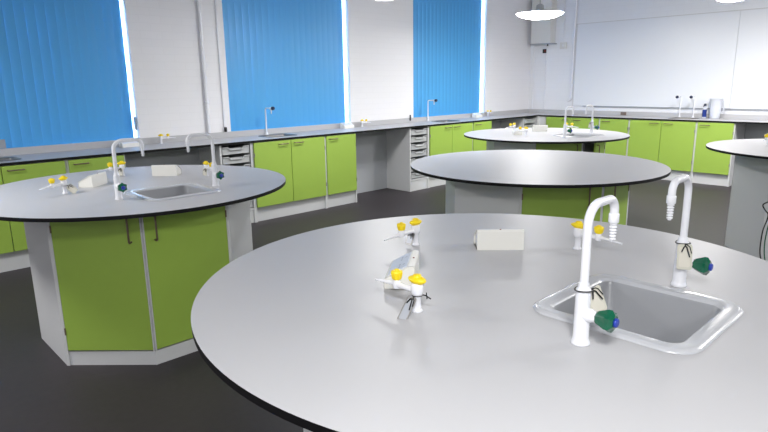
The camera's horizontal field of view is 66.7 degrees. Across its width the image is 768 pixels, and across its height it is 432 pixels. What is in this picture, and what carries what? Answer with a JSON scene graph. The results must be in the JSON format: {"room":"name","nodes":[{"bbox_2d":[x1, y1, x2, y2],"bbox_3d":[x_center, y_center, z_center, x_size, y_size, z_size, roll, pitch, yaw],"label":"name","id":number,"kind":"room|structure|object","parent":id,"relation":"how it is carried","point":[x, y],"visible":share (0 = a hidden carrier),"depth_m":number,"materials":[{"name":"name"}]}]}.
{"room":"science classroom","nodes":[
{"label":"science classroom","id":0,"kind":"room"},
{"bbox_2d":[119,0,531,137],"bbox_3d":[-1.967,-1.539,6.563,12.600,3.100,0.300,-13,18,-42],"label":"wall","id":1,"kind":"structure","parent":0,"point":[162,48],"depth_m":7.68,"materials":[{"name":"paint"}]},
{"bbox_2d":[0,0,133,148],"bbox_3d":[-3.258,-1.604,5.182,1.880,2.009,0.052,-13,18,-42],"label":"vertical blind","id":2,"kind":"object","parent":1,"relation":"attached to","point":[64,79],"visible":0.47,"depth_m":5.47,"materials":[{"name":"blue fabric"}]},
{"bbox_2d":[133,117,136,129],"bbox_3d":[-2.549,-0.950,5.981,0.016,0.130,0.050,-13,18,-42],"label":"cleat","id":3,"kind":"object","parent":1,"relation":"attached to","point":[134,118],"visible":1,"depth_m":5.97,"materials":[{"name":"grey metal"}]},
{"bbox_2d":[197,0,210,132],"bbox_3d":[-1.953,-1.959,6.237,0.052,2.131,0.051,-13,18,-42],"label":"pipe","id":4,"kind":"object","parent":1,"relation":"attached to","point":[206,101],"visible":0.99,"depth_m":6.30,"materials":[{"name":"white metal"}]},
{"bbox_2d":[214,0,224,126],"bbox_3d":[-1.819,-2.020,6.376,0.016,2.078,0.016,-13,18,-42],"label":"conduit","id":5,"kind":"object","parent":1,"relation":"attached to","point":[214,0],"visible":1,"depth_m":6.45,"materials":[{"name":"white"}]},
{"bbox_2d":[222,0,344,130],"bbox_3d":[-1.172,-2.084,7.138,1.790,2.009,0.052,-13,18,-42],"label":"vertical blind","id":6,"kind":"object","parent":1,"relation":"attached to","point":[286,56],"visible":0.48,"depth_m":7.14,"materials":[{"name":"blue fabric"}]},
{"bbox_2d":[413,0,482,117],"bbox_3d":[1.003,-2.584,9.177,1.745,2.009,0.052,-13,18,-42],"label":"vertical blind","id":7,"kind":"object","parent":1,"relation":"attached to","point":[447,64],"visible":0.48,"depth_m":9.18,"materials":[{"name":"blue fabric"}]},
{"bbox_2d":[0,180,731,431],"bbox_3d":[1.389,0.771,3.550,13.200,0.150,10.100,-13,18,-42],"label":"floor","id":8,"kind":"structure","parent":0,"point":[39,392],"depth_m":3.12,"materials":[{"name":"plastic"}]},
{"bbox_2d":[0,160,66,272],"bbox_3d":[-3.244,-0.010,4.957,0.970,0.876,0.589,-13,18,-42],"label":"base cabinet","id":9,"kind":"object","parent":8,"relation":"on","point":[14,255],"visible":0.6,"depth_m":4.84,"materials":[{"name":"green laminate"}]},
{"bbox_2d":[66,155,125,172],"bbox_3d":[-2.717,-0.132,5.452,0.497,0.876,0.589,-13,18,-42],"label":"base cabinet","id":10,"kind":"object","parent":8,"relation":"on","point":[95,163],"visible":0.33,"depth_m":5.15,"materials":[{"name":"green laminate"}]},
{"bbox_2d":[0,165,285,365],"bbox_3d":[-1.493,0.251,3.655,1.778,0.900,1.778,-13,18,-42],"label":"island table","id":11,"kind":"object","parent":8,"relation":"on","point":[116,282],"visible":0.84,"depth_m":3.15,"materials":[{"name":"grey laminate"}]},
{"bbox_2d":[38,176,67,193],"bbox_3d":[-1.832,-0.164,3.242,0.037,0.102,0.190,4,14,21],"label":"tap","id":12,"kind":"object","parent":11,"relation":"on","point":[63,182],"visible":1,"depth_m":3.27,"materials":[{"name":"white"}]},
{"bbox_2d":[66,184,77,192],"bbox_3d":[-1.781,-0.154,3.312,0.086,0.060,0.030,-3,13,-10],"label":"label tag","id":13,"kind":"object","parent":12,"relation":"attached to","point":[70,187],"visible":0.99,"depth_m":3.31,"materials":[{"name":"beige paper"}]},
{"bbox_2d":[78,171,106,187],"bbox_3d":[-1.777,-0.224,3.561,0.089,0.075,0.166,0,13,4],"label":"box","id":14,"kind":"object","parent":11,"relation":"on","point":[91,181],"visible":1,"depth_m":3.50,"materials":[{"name":"white plastic"}]},
{"bbox_2d":[97,161,125,175],"bbox_3d":[-1.802,-0.308,3.870,0.190,0.102,0.037,-13,18,-42],"label":"tap","id":15,"kind":"object","parent":11,"relation":"on","point":[121,163],"visible":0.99,"depth_m":3.88,"materials":[{"name":"white metal"}]},
{"bbox_2d":[118,168,122,175],"bbox_3d":[-1.755,-0.298,3.910,0.034,0.052,0.046,3,13,15],"label":"label tag","id":16,"kind":"object","parent":15,"relation":"hanging from","point":[120,170],"visible":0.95,"depth_m":3.89,"materials":[{"name":"beige plastic"}]},
{"bbox_2d":[111,138,144,199],"bbox_3d":[-1.341,-0.250,3.100,0.185,0.320,0.105,-13,18,-42],"label":"tap","id":17,"kind":"object","parent":11,"relation":"on","point":[119,187],"visible":1,"depth_m":3.07,"materials":[{"name":"white metal"}]},
{"bbox_2d":[151,165,181,175],"bbox_3d":[-1.462,-0.313,3.929,0.166,0.075,0.089,-1,13,1],"label":"box","id":18,"kind":"object","parent":11,"relation":"on","point":[157,170],"visible":1,"depth_m":3.89,"materials":[{"name":"white plastic"}]},
{"bbox_2d":[125,183,220,200],"bbox_3d":[-1.194,-0.033,3.332,0.423,0.229,0.421,-13,18,-42],"label":"sink","id":19,"kind":"object","parent":11,"relation":"in","point":[182,190],"visible":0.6,"depth_m":3.40,"materials":[{"name":"grey metal"}]},
{"bbox_2d":[185,133,223,186],"bbox_3d":[-1.033,-0.316,3.369,0.187,0.320,0.105,-13,18,-42],"label":"tap","id":20,"kind":"object","parent":11,"relation":"on","point":[216,175],"visible":1,"depth_m":3.41,"materials":[{"name":"white metal"}]},
{"bbox_2d":[203,161,218,176],"bbox_3d":[-1.125,-0.303,3.802,0.037,0.102,0.190,-13,18,-42],"label":"tap","id":21,"kind":"object","parent":11,"relation":"on","point":[205,163],"visible":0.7,"depth_m":3.83,"materials":[{"name":"white metal"}]},
{"bbox_2d":[125,148,199,167],"bbox_3d":[-2.350,-0.285,6.098,0.948,0.876,0.018,-13,18,-42],"label":"panel","id":22,"kind":"object","parent":8,"relation":"on","point":[171,157],"visible":0.02,"depth_m":6.09,"materials":[{"name":"grey laminate"}]},
{"bbox_2d":[199,143,256,222],"bbox_3d":[-1.734,-0.366,6.409,0.380,0.876,0.537,-13,18,-42],"label":"drawer cabinet","id":23,"kind":"object","parent":8,"relation":"on","point":[204,152],"visible":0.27,"depth_m":6.27,"materials":[{"name":"white"}]},
{"bbox_2d":[221,144,248,154],"bbox_3d":[-1.697,-0.722,6.282,0.320,0.076,0.426,-13,18,-42],"label":"tray","id":24,"kind":"object","parent":23,"relation":"in","point":[226,149],"visible":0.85,"depth_m":6.18,"materials":[{"name":"grey plastic"}]},
{"bbox_2d":[222,154,249,164],"bbox_3d":[-1.696,-0.625,6.305,0.320,0.076,0.426,-13,18,-42],"label":"tray","id":25,"kind":"object","parent":23,"relation":"in","point":[232,158],"visible":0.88,"depth_m":6.20,"materials":[{"name":"grey plastic"}]},
{"bbox_2d":[226,163,249,166],"bbox_3d":[-1.694,-0.528,6.327,0.320,0.076,0.426,-13,18,-42],"label":"tray","id":26,"kind":"object","parent":23,"relation":"in","point":[234,164],"visible":0.27,"depth_m":6.42,"materials":[{"name":"grey plastic"}]},
{"bbox_2d":[252,136,326,221],"bbox_3d":[-1.223,-0.475,6.853,0.990,0.876,0.589,-13,18,-42],"label":"base cabinet","id":27,"kind":"object","parent":8,"relation":"on","point":[301,161],"visible":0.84,"depth_m":6.69,"materials":[{"name":"green laminate"}]},
{"bbox_2d":[324,133,356,207],"bbox_3d":[-0.690,-0.597,7.352,0.490,0.876,0.589,-13,18,-42],"label":"base cabinet","id":28,"kind":"object","parent":8,"relation":"on","point":[340,150],"visible":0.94,"depth_m":7.16,"materials":[{"name":"green laminate"}]},
{"bbox_2d":[356,130,386,192],"bbox_3d":[-0.319,-0.752,8.003,0.971,0.876,0.018,-13,18,-42],"label":"panel","id":29,"kind":"object","parent":8,"relation":"on","point":[371,153],"visible":0.43,"depth_m":8.13,"materials":[{"name":"grey laminate"}]},
{"bbox_2d":[386,126,428,191],"bbox_3d":[0.307,-0.835,8.322,0.383,0.876,0.537,-13,18,-42],"label":"drawer unit","id":30,"kind":"object","parent":8,"relation":"on","point":[398,141],"visible":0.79,"depth_m":8.18,"materials":[{"name":"white"}]},
{"bbox_2d":[411,156,422,162],"bbox_3d":[0.349,-0.803,8.285,0.320,0.076,0.426,-13,18,-42],"label":"tray","id":31,"kind":"object","parent":30,"relation":"in","point":[417,157],"visible":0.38,"depth_m":8.33,"materials":[{"name":"grey plastic"}]},
{"bbox_2d":[411,171,423,178],"bbox_3d":[0.352,-0.609,8.329,0.320,0.076,0.426,-13,18,-42],"label":"tray","id":32,"kind":"object","parent":30,"relation":"in","point":[413,174],"visible":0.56,"depth_m":8.16,"materials":[{"name":"grey plastic"}]},
{"bbox_2d":[411,142,425,149],"bbox_3d":[0.346,-0.997,8.240,0.320,0.076,0.426,-13,18,-42],"label":"tray","id":33,"kind":"object","parent":30,"relation":"in","point":[415,145],"visible":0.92,"depth_m":8.12,"materials":[{"name":"grey plastic"}]},
{"bbox_2d":[411,128,426,134],"bbox_3d":[0.344,-1.191,8.196,0.320,0.076,0.426,-13,18,-42],"label":"tray","id":34,"kind":"object","parent":30,"relation":"in","point":[414,131],"visible":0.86,"depth_m":8.08,"materials":[{"name":"grey plastic"}]},
{"bbox_2d":[411,135,426,142],"bbox_3d":[0.345,-1.094,8.218,0.320,0.076,0.426,-13,18,-42],"label":"tray","id":35,"kind":"object","parent":30,"relation":"in","point":[414,138],"visible":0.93,"depth_m":8.10,"materials":[{"name":"grey plastic"}]},
{"bbox_2d":[411,149,426,156],"bbox_3d":[0.348,-0.900,8.263,0.320,0.076,0.426,-13,18,-42],"label":"tray","id":36,"kind":"object","parent":30,"relation":"in","point":[414,153],"visible":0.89,"depth_m":8.15,"materials":[{"name":"grey plastic"}]},
{"bbox_2d":[429,122,472,187],"bbox_3d":[0.820,-0.945,8.768,0.990,0.876,0.589,-13,18,-42],"label":"base cabinet","id":37,"kind":"object","parent":8,"relation":"on","point":[443,139],"visible":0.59,"depth_m":8.49,"materials":[{"name":"green laminate"}]},
{"bbox_2d":[191,213,767,431],"bbox_3d":[0.367,0.629,1.886,1.813,0.900,1.813,-13,18,-42],"label":"island table","id":38,"kind":"object","parent":8,"relation":"on","point":[302,327],"visible":0.9,"depth_m":1.37,"materials":[{"name":"grey laminate"}]},
{"bbox_2d":[375,268,425,312],"bbox_3d":[0.042,0.191,1.577,0.037,0.102,0.190,-13,18,-42],"label":"tap","id":39,"kind":"object","parent":38,"relation":"on","point":[416,288],"visible":0.98,"depth_m":1.53,"materials":[{"name":"white metal"}]},
{"bbox_2d":[397,292,430,318],"bbox_3d":[0.073,0.235,1.517,0.104,0.061,0.042,-13,18,-42],"label":"label tag","id":40,"kind":"object","parent":39,"relation":"hanging from","point":[410,301],"visible":0.91,"depth_m":1.50,"materials":[{"name":"white paper"}]},
{"bbox_2d":[384,250,418,289],"bbox_3d":[0.056,0.160,1.772,0.089,0.075,0.166,1,13,8],"label":"box","id":41,"kind":"object","parent":38,"relation":"on","point":[408,263],"visible":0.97,"depth_m":1.72,"materials":[{"name":"white"}]},
{"bbox_2d":[384,218,421,245],"bbox_3d":[0.070,0.068,2.111,0.190,0.102,0.037,-13,18,-42],"label":"tap","id":42,"kind":"object","parent":38,"relation":"on","point":[415,227],"visible":0.98,"depth_m":2.13,"materials":[{"name":"white"}]},
{"bbox_2d":[405,233,414,244],"bbox_3d":[0.107,0.079,2.152,0.055,0.043,0.035,-13,18,-42],"label":"label tag","id":43,"kind":"object","parent":42,"relation":"hanging from","point":[410,237],"visible":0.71,"depth_m":2.14,"materials":[{"name":"white paper"}]},
{"bbox_2d":[474,229,523,249],"bbox_3d":[0.415,0.075,2.119,0.166,0.075,0.089,-1,13,1],"label":"box","id":44,"kind":"object","parent":38,"relation":"on","point":[484,239],"visible":1,"depth_m":2.08,"materials":[{"name":"white"}]},
{"bbox_2d":[570,195,619,346],"bbox_3d":[0.511,0.125,1.321,0.161,0.332,0.105,-13,18,-42],"label":"tap","id":45,"kind":"object","parent":38,"relation":"on","point":[608,320],"visible":1,"depth_m":1.30,"materials":[{"name":"white metal"}]},
{"bbox_2d":[574,285,606,311],"bbox_3d":[0.466,0.192,1.329,0.082,0.075,0.042,-8,15,-29],"label":"label tag","id":46,"kind":"object","parent":45,"relation":"hanging from","point":[598,303],"visible":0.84,"depth_m":1.32,"materials":[{"name":"white paper"}]},
{"bbox_2d":[571,221,622,249],"bbox_3d":[0.735,0.077,2.029,0.037,0.102,0.190,-13,18,-42],"label":"tap","id":47,"kind":"object","parent":38,"relation":"on","point":[578,225],"visible":0.93,"depth_m":2.05,"materials":[{"name":"white"}]},
{"bbox_2d":[533,274,743,354],"bbox_3d":[0.666,0.346,1.562,0.423,0.229,0.421,-13,18,-42],"label":"sink","id":48,"kind":"object","parent":38,"relation":"in","point":[666,319],"visible":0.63,"depth_m":1.62,"materials":[{"name":"grey metal"}]},
{"bbox_2d":[666,174,712,287],"bbox_3d":[0.838,0.054,1.608,0.157,0.332,0.105,-13,18,-42],"label":"tap","id":49,"kind":"object","parent":38,"relation":"on","point":[703,265],"visible":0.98,"depth_m":1.64,"materials":[{"name":"white"}]},
{"bbox_2d":[675,240,692,269],"bbox_3d":[0.857,0.111,1.676,0.041,0.074,0.055,2,13,12],"label":"label tag","id":50,"kind":"object","parent":49,"relation":"hanging from","point":[684,250],"visible":0.87,"depth_m":1.66,"materials":[{"name":"beige paper"}]},
{"bbox_2d":[472,121,491,150],"bbox_3d":[1.349,-1.066,9.264,0.480,0.876,0.589,-13,18,-42],"label":"base cabinet","id":51,"kind":"object","parent":8,"relation":"on","point":[477,145],"visible":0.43,"depth_m":9.00,"materials":[{"name":"green laminate"}]},
{"bbox_2d":[492,120,500,128],"bbox_3d":[1.694,-1.215,9.890,0.906,0.876,0.018,-13,18,-42],"label":"panel","id":52,"kind":"object","parent":8,"relation":"on","point":[496,124],"visible":0.02,"depth_m":10.04,"materials":[{"name":"grey laminate"}]},
{"bbox_2d":[501,116,536,128],"bbox_3d":[2.302,-1.293,10.193,0.398,0.876,0.537,-13,18,-42],"label":"drawer unit","id":53,"kind":"object","parent":8,"relation":"on","point":[519,122],"visible":0.18,"depth_m":9.98,"materials":[{"name":"white"}]},
{"bbox_2d":[0,109,767,165],"bbox_3d":[0.727,-0.501,4.682,11.596,0.086,6.396,-13,18,-42],"label":"countertop","id":54,"kind":"structure","parent":53,"relation":"on","point":[46,153],"depth_m":7.10,"materials":[{"name":"grey laminate"}]},
{"bbox_2d":[0,139,5,148],"bbox_3d":[-3.429,-0.622,5.097,0.215,0.079,0.034,-13,18,-42],"label":"cable box","id":55,"kind":"object","parent":54,"relation":"on","point":[2,141],"visible":1,"depth_m":5.14,"materials":[{"name":"grey metal"}]},
{"bbox_2d":[0,157,20,178],"bbox_3d":[-3.246,-0.391,4.866,0.390,0.159,0.260,-13,18,-42],"label":"sink","id":56,"kind":"object","parent":54,"relation":"in","point":[1,158],"visible":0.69,"depth_m":4.97,"materials":[{"name":"silver metal"}]},
{"bbox_2d":[119,141,138,147],"bbox_3d":[-2.524,-0.724,5.785,0.166,0.075,0.089,-13,18,-42],"label":"box","id":57,"kind":"object","parent":54,"relation":"on","point":[134,143],"visible":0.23,"depth_m":5.75,"materials":[{"name":"white plastic"}]},
{"bbox_2d":[158,134,175,143],"bbox_3d":[-2.256,-0.809,6.080,0.190,0.102,0.037,-13,18,-42],"label":"tap","id":58,"kind":"object","parent":54,"relation":"on","point":[161,137],"visible":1,"depth_m":6.04,"materials":[{"name":"white"}]},
{"bbox_2d":[265,107,274,134],"bbox_3d":[-1.344,-1.119,6.861,0.048,0.332,0.201,-13,18,-42],"label":"tap","id":59,"kind":"object","parent":54,"relation":"on","point":[270,108],"visible":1,"depth_m":6.89,"materials":[{"name":"white metal"}]},
{"bbox_2d":[258,133,296,137],"bbox_3d":[-1.228,-0.861,6.785,0.400,0.159,0.300,-13,18,-42],"label":"sink","id":60,"kind":"object","parent":54,"relation":"in","point":[282,134],"visible":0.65,"depth_m":6.83,"materials":[{"name":"silver metal"}]},
{"bbox_2d":[340,122,353,128],"bbox_3d":[-0.487,-1.201,7.736,0.166,0.075,0.089,-13,18,-42],"label":"box","id":61,"kind":"object","parent":54,"relation":"on","point":[346,125],"visible":1,"depth_m":7.71,"materials":[{"name":"white plastic"}]},
{"bbox_2d":[360,119,370,126],"bbox_3d":[-0.249,-1.273,7.976,0.190,0.102,0.037,-13,18,-42],"label":"tap","id":62,"kind":"object","parent":54,"relation":"on","point":[361,120],"visible":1,"depth_m":7.93,"materials":[{"name":"white metal"}]},
{"bbox_2d":[427,99,437,120],"bbox_3d":[0.721,-1.597,8.811,0.048,0.332,0.201,-13,18,-42],"label":"tap","id":63,"kind":"object","parent":54,"relation":"on","point":[434,100],"visible":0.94,"depth_m":8.85,"materials":[{"name":"white metal"}]},
{"bbox_2d":[431,120,459,121],"bbox_3d":[0.931,-1.357,8.809,0.400,0.159,0.300,-13,18,-42],"label":"sink","id":64,"kind":"object","parent":54,"relation":"in","point":[437,120],"visible":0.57,"depth_m":8.88,"materials":[{"name":"silver metal"}]},
{"bbox_2d":[472,113,481,117],"bbox_3d":[1.534,-1.662,9.617,0.166,0.075,0.089,-13,18,-42],"label":"box","id":65,"kind":"object","parent":54,"relation":"on","point":[474,115],"visible":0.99,"depth_m":9.58,"materials":[{"name":"white plastic"}]},
{"bbox_2d":[676,96,681,116],"bbox_3d":[4.431,-1.647,8.790,0.201,0.332,0.048,-13,18,-42],"label":"tap","id":66,"kind":"object","parent":54,"relation":"on","point":[677,97],"visible":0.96,"depth_m":8.82,"materials":[{"name":"white metal"}]},
{"bbox_2d":[668,117,698,118],"bbox_3d":[4.432,-1.374,8.658,0.300,0.159,0.370,-13,18,-42],"label":"sink","id":67,"kind":"object","parent":54,"relation":"in","point":[672,117],"visible":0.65,"depth_m":8.69,"materials":[{"name":"silver metal"}]},
{"bbox_2d":[689,96,695,117],"bbox_3d":[4.566,-1.617,8.653,0.201,0.332,0.048,-13,18,-42],"label":"tap","id":68,"kind":"object","parent":54,"relation":"on","point":[690,97],"visible":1,"depth_m":8.68,"materials":[{"name":"white metal"}]},
{"bbox_2d":[702,104,706,117],"bbox_3d":[4.721,-1.547,8.607,0.095,0.212,0.056,-13,18,-42],"label":"spray bottle","id":69,"kind":"object","parent":54,"relation":"on","point":[704,112],"visible":1,"depth_m":8.60,"materials":[{"name":"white plastic"}]},
{"bbox_2d":[709,98,724,118],"bbox_3d":[4.816,-1.561,8.485,0.181,0.290,0.181,-1,13,1],"label":"measuring jug","id":70,"kind":"object","parent":54,"relation":"on","point":[715,103],"visible":1,"depth_m":8.43,"materials":[{"name":"white plastic"}]},
{"bbox_2d":[524,118,534,123],"bbox_3d":[2.338,-1.649,10.066,0.320,0.076,0.426,-13,18,-42],"label":"tray","id":71,"kind":"object","parent":53,"relation":"in","point":[526,120],"visible":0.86,"depth_m":9.95,"materials":[{"name":"grey plastic"}]},
{"bbox_2d":[524,124,534,127],"bbox_3d":[2.340,-1.552,10.088,0.320,0.076,0.426,-13,18,-42],"label":"tray","id":72,"kind":"object","parent":53,"relation":"in","point":[525,125],"visible":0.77,"depth_m":9.97,"materials":[{"name":"grey plastic"}]},
{"bbox_2d":[411,150,670,224],"bbox_3d":[1.090,0.061,4.316,1.780,0.900,1.780,-13,18,-42],"label":"island table","id":73,"kind":"object","parent":8,"relation":"on","point":[555,183],"visible":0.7,"depth_m":3.84,"materials":[{"name":"grey laminate"}]},
{"bbox_2d":[536,116,545,124],"bbox_3d":[2.703,-1.277,10.098,0.082,0.876,0.133,-13,18,-42],"label":"cabinet filler","id":74,"kind":"object","parent":8,"relation":"on","point":[541,120],"visible":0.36,"depth_m":10.03,"materials":[{"name":"white laminate"}]},
{"bbox_2d":[464,128,629,152],"bbox_3d":[1.794,-0.478,6.622,1.772,0.900,1.772,-13,18,-42],"label":"island table","id":75,"kind":"object","parent":8,"relation":"on","point":[497,139],"visible":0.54,"depth_m":6.12,"materials":[{"name":"grey laminate"}]},
{"bbox_2d":[507,123,515,129],"bbox_3d":[1.485,-1.037,6.837,0.190,0.102,0.037,-13,18,-42],"label":"tap","id":76,"kind":"object","parent":75,"relation":"on","point":[510,124],"visible":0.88,"depth_m":6.86,"materials":[{"name":"white metal"}]},
{"bbox_2d":[512,127,521,134],"bbox_3d":[1.482,-0.947,6.505,0.089,0.075,0.166,0,13,4],"label":"box","id":77,"kind":"object","parent":75,"relation":"on","point":[513,131],"visible":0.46,"depth_m":6.43,"materials":[{"name":"white"}]},
{"bbox_2d":[514,126,527,135],"bbox_3d":[1.483,-0.920,6.327,0.037,0.102,0.190,-13,18,-42],"label":"tap","id":78,"kind":"object","parent":75,"relation":"on","point":[520,127],"visible":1,"depth_m":6.28,"materials":[{"name":"white"}]},
{"bbox_2d":[532,125,547,131],"bbox_3d":[1.831,-1.036,6.867,0.166,0.075,0.089,-1,13,1],"label":"box","id":79,"kind":"object","parent":75,"relation":"on","point":[535,128],"visible":1,"depth_m":6.83,"materials":[{"name":"white"}]},
{"bbox_2d":[562,106,573,137],"bbox_3d":[1.946,-0.979,6.067,0.185,0.320,0.105,-13,18,-42],"label":"tap","id":80,"kind":"object","parent":75,"relation":"on","point":[565,129],"visible":1,"depth_m":6.04,"materials":[{"name":"white metal"}]},
{"bbox_2d":[553,133,603,151],"bbox_3d":[2.093,-0.762,6.299,0.423,0.229,0.421,-13,18,-42],"label":"sink","id":81,"kind":"object","parent":75,"relation":"in","point":[587,147],"visible":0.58,"depth_m":6.21,"materials":[{"name":"grey"}]},
{"bbox_2d":[585,105,598,133],"bbox_3d":[2.255,-1.045,6.336,0.187,0.320,0.105,-13,18,-42],"label":"tap","id":82,"kind":"object","parent":75,"relation":"on","point":[592,126],"visible":1,"depth_m":6.38,"materials":[{"name":"white metal"}]},
{"bbox_2d":[546,117,599,129],"bbox_3d":[3.283,-1.239,9.895,0.589,0.876,0.965,-13,18,-42],"label":"base cabinet","id":83,"kind":"object","parent":8,"relation":"on","point":[552,122],"visible":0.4,"depth_m":9.64,"materials":[{"name":"green laminate"}]},
{"bbox_2d":[599,118,629,155],"bbox_3d":[3.784,-1.130,9.387,0.589,0.876,0.478,-13,18,-42],"label":"base cabinet","id":84,"kind":"object","parent":8,"relation":"on","point":[618,125],"visible":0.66,"depth_m":9.13,"materials":[{"name":"green laminate"}]},
{"bbox_2d":[627,119,696,180],"bbox_3d":[4.286,-1.021,8.879,0.589,0.876,0.966,-13,18,-42],"label":"base cabinet","id":85,"kind":"object","parent":8,"relation":"on","point":[671,144],"visible":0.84,"depth_m":8.63,"materials":[{"name":"green laminate"}]},
{"bbox_2d":[691,122,745,186],"bbox_3d":[4.790,-0.911,8.368,0.589,0.876,0.488,-13,18,-42],"label":"base cabinet","id":86,"kind":"object","parent":8,"relation":"on","point":[710,167],"visible":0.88,"depth_m":8.20,"materials":[{"name":"green laminate"}]},
{"bbox_2d":[706,139,767,260],"bbox_3d":[3.675,-0.115,4.919,1.780,0.900,1.780,-13,18,-42],"label":"island table","id":87,"kind":"object","parent":8,"relation":"on","point":[747,217],"visible":0.96,"depth_m":4.95,"materials":[{"name":"grey laminate"}]},
{"bbox_2d":[759,202,767,258],"bbox_3d":[3.054,-0.012,4.593,0.031,0.861,0.246,0,13,2],"label":"power cable","id":88,"kind":"object","parent":87,"relation":"hanging from","point":[765,202],"visible":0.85,"depth_m":4.70,"materials":[{"name":"black plastic"}]},
{"bbox_2d":[763,134,767,144],"bbox_3d":[3.351,-0.670,5.120,0.190,0.102,0.037,-13,18,-42],"label":"tap","id":89,"kind":"object","parent":87,"relation":"on","point":[765,135],"visible":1,"depth_m":5.10,"materials":[{"name":"white"}]},
{"bbox_2d":[764,226,767,259],"bbox_3d":[3.051,-0.001,4.544,0.020,0.862,0.180,-1,13,1],"label":"power cable","id":90,"kind":"object","parent":87,"relation":"hanging from","point":[767,226],"visible":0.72,"depth_m":4.68,"materials":[{"name":"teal plastic"}]},
{"bbox_2d":[744,124,767,138],"bbox_3d":[5.673,-0.790,7.787,0.018,0.876,1.585,-13,18,-42],"label":"panel","id":91,"kind":"object","parent":8,"relation":"on","point":[752,131],"visible":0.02,"depth_m":8.18,"materials":[{"name":"grey laminate"}]},
{"bbox_2d":[528,0,767,122],"bbox_3d":[5.901,-1.886,7.574,0.200,3.100,9.700,-13,18,-42],"label":"wall","id":92,"kind":"structure","parent":0,"point":[559,61],"depth_m":9.78,"materials":[{"name":"paint"}]},
{"bbox_2d":[531,45,534,108],"bbox_3d":[2.720,-2.531,10.643,0.016,1.141,0.016,-13,18,-42],"label":"conduit","id":93,"kind":"object","parent":92,"relation":"attached to","point":[534,45],"visible":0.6,"depth_m":10.63,"materials":[{"name":"white plastic"}]},
{"bbox_2d":[530,0,556,45],"bbox_3d":[2.804,-3.418,10.215,0.183,0.866,0.430,-13,18,-42],"label":"upper cabinet","id":94,"kind":"object","parent":92,"relation":"attached to","point":[543,31],"visible":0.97,"depth_m":10.16,"materials":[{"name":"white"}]},
{"bbox_2d":[530,43,556,44],"bbox_3d":[2.809,-3.033,10.303,0.183,0.016,0.430,-13,18,-42],"label":"tray","id":95,"kind":"object","parent":94,"relation":"on","point":[531,43],"depth_m":10.28,"materials":[{"name":"grey metal"}]},
{"bbox_2d":[544,45,546,106],"bbox_3d":[2.893,-2.493,10.467,0.016,1.141,0.016,-13,18,-42],"label":"conduit","id":96,"kind":"object","parent":92,"relation":"attached to","point":[546,45],"visible":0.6,"depth_m":10.46,"materials":[{"name":"white plastic"}]},
{"bbox_2d":[560,42,566,48],"bbox_3d":[3.105,-2.951,10.115,0.038,0.110,0.120,-13,18,-42],"label":"wall switch","id":97,"kind":"object","parent":92,"relation":"attached to","point":[563,45],"visible":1,"depth_m":10.10,"materials":[{"name":"white plastic"}]},
{"bbox_2d":[563,0,565,41],"bbox_3d":[3.100,-3.486,10.002,0.018,0.983,0.018,-13,18,-42],"label":"conduit","id":98,"kind":"object","parent":92,"relation":"attached to","point":[565,0],"visible":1,"depth_m":10.03,"materials":[{"name":"white"}]},
{"bbox_2d":[567,0,577,100],"bbox_3d":[3.224,-2.966,9.971,0.036,1.986,0.083,-13,18,-42],"label":"pipe","id":99,"kind":"object","parent":92,"relation":"attached to","point":[576,1],"visible":1,"depth_m":9.97,"materials":[{"name":"white"}]},
{"bbox_2d":[572,7,767,109],"bbox_3d":[4.999,-2.207,8.283,0.030,1.368,4.967,-13,18,-42],"label":"whiteboard","id":100,"kind":"object","parent":92,"relation":"attached to","point":[641,62],"visible":1,"depth_m":8.85,"materials":[{"name":"white ceramic"}]},
{"bbox_3d":[1.342,-2.396,2.823,13.200,0.150,10.100,-13,18,-42],"label":"ceiling","id":101,"kind":"structure","parent":0,"visible":0},
{"bbox_2d":[516,0,563,19],"bbox_3d":[1.997,-2.949,7.430,0.600,0.849,0.600,-13,18,-42],"label":"pendant lamp","id":102,"kind":"object","parent":101,"relation":"hanging from","point":[540,13],"visible":1,"depth_m":7.35,"materials":[{"name":"white"}]},
{"bbox_2d":[516,11,563,19],"bbox_3d":[2.003,-2.570,7.517,0.591,0.070,0.591,-13,18,-42],"label":"diffuser","id":103,"kind":"object","parent":102,"relation":"attached to","point":[533,15],"depth_m":7.35,"materials":[{"name":"white plastic"}]},
{"bbox_2d":[718,0,739,1],"bbox_3d":[3.903,-2.782,6.476,0.330,0.763,0.330,-13,18,-42],"label":"pendant lamp","id":104,"kind":"object","parent":101,"relation":"hanging from","point":[718,0],"visible":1,"depth_m":6.56,"materials":[{"name":"white plastic"}]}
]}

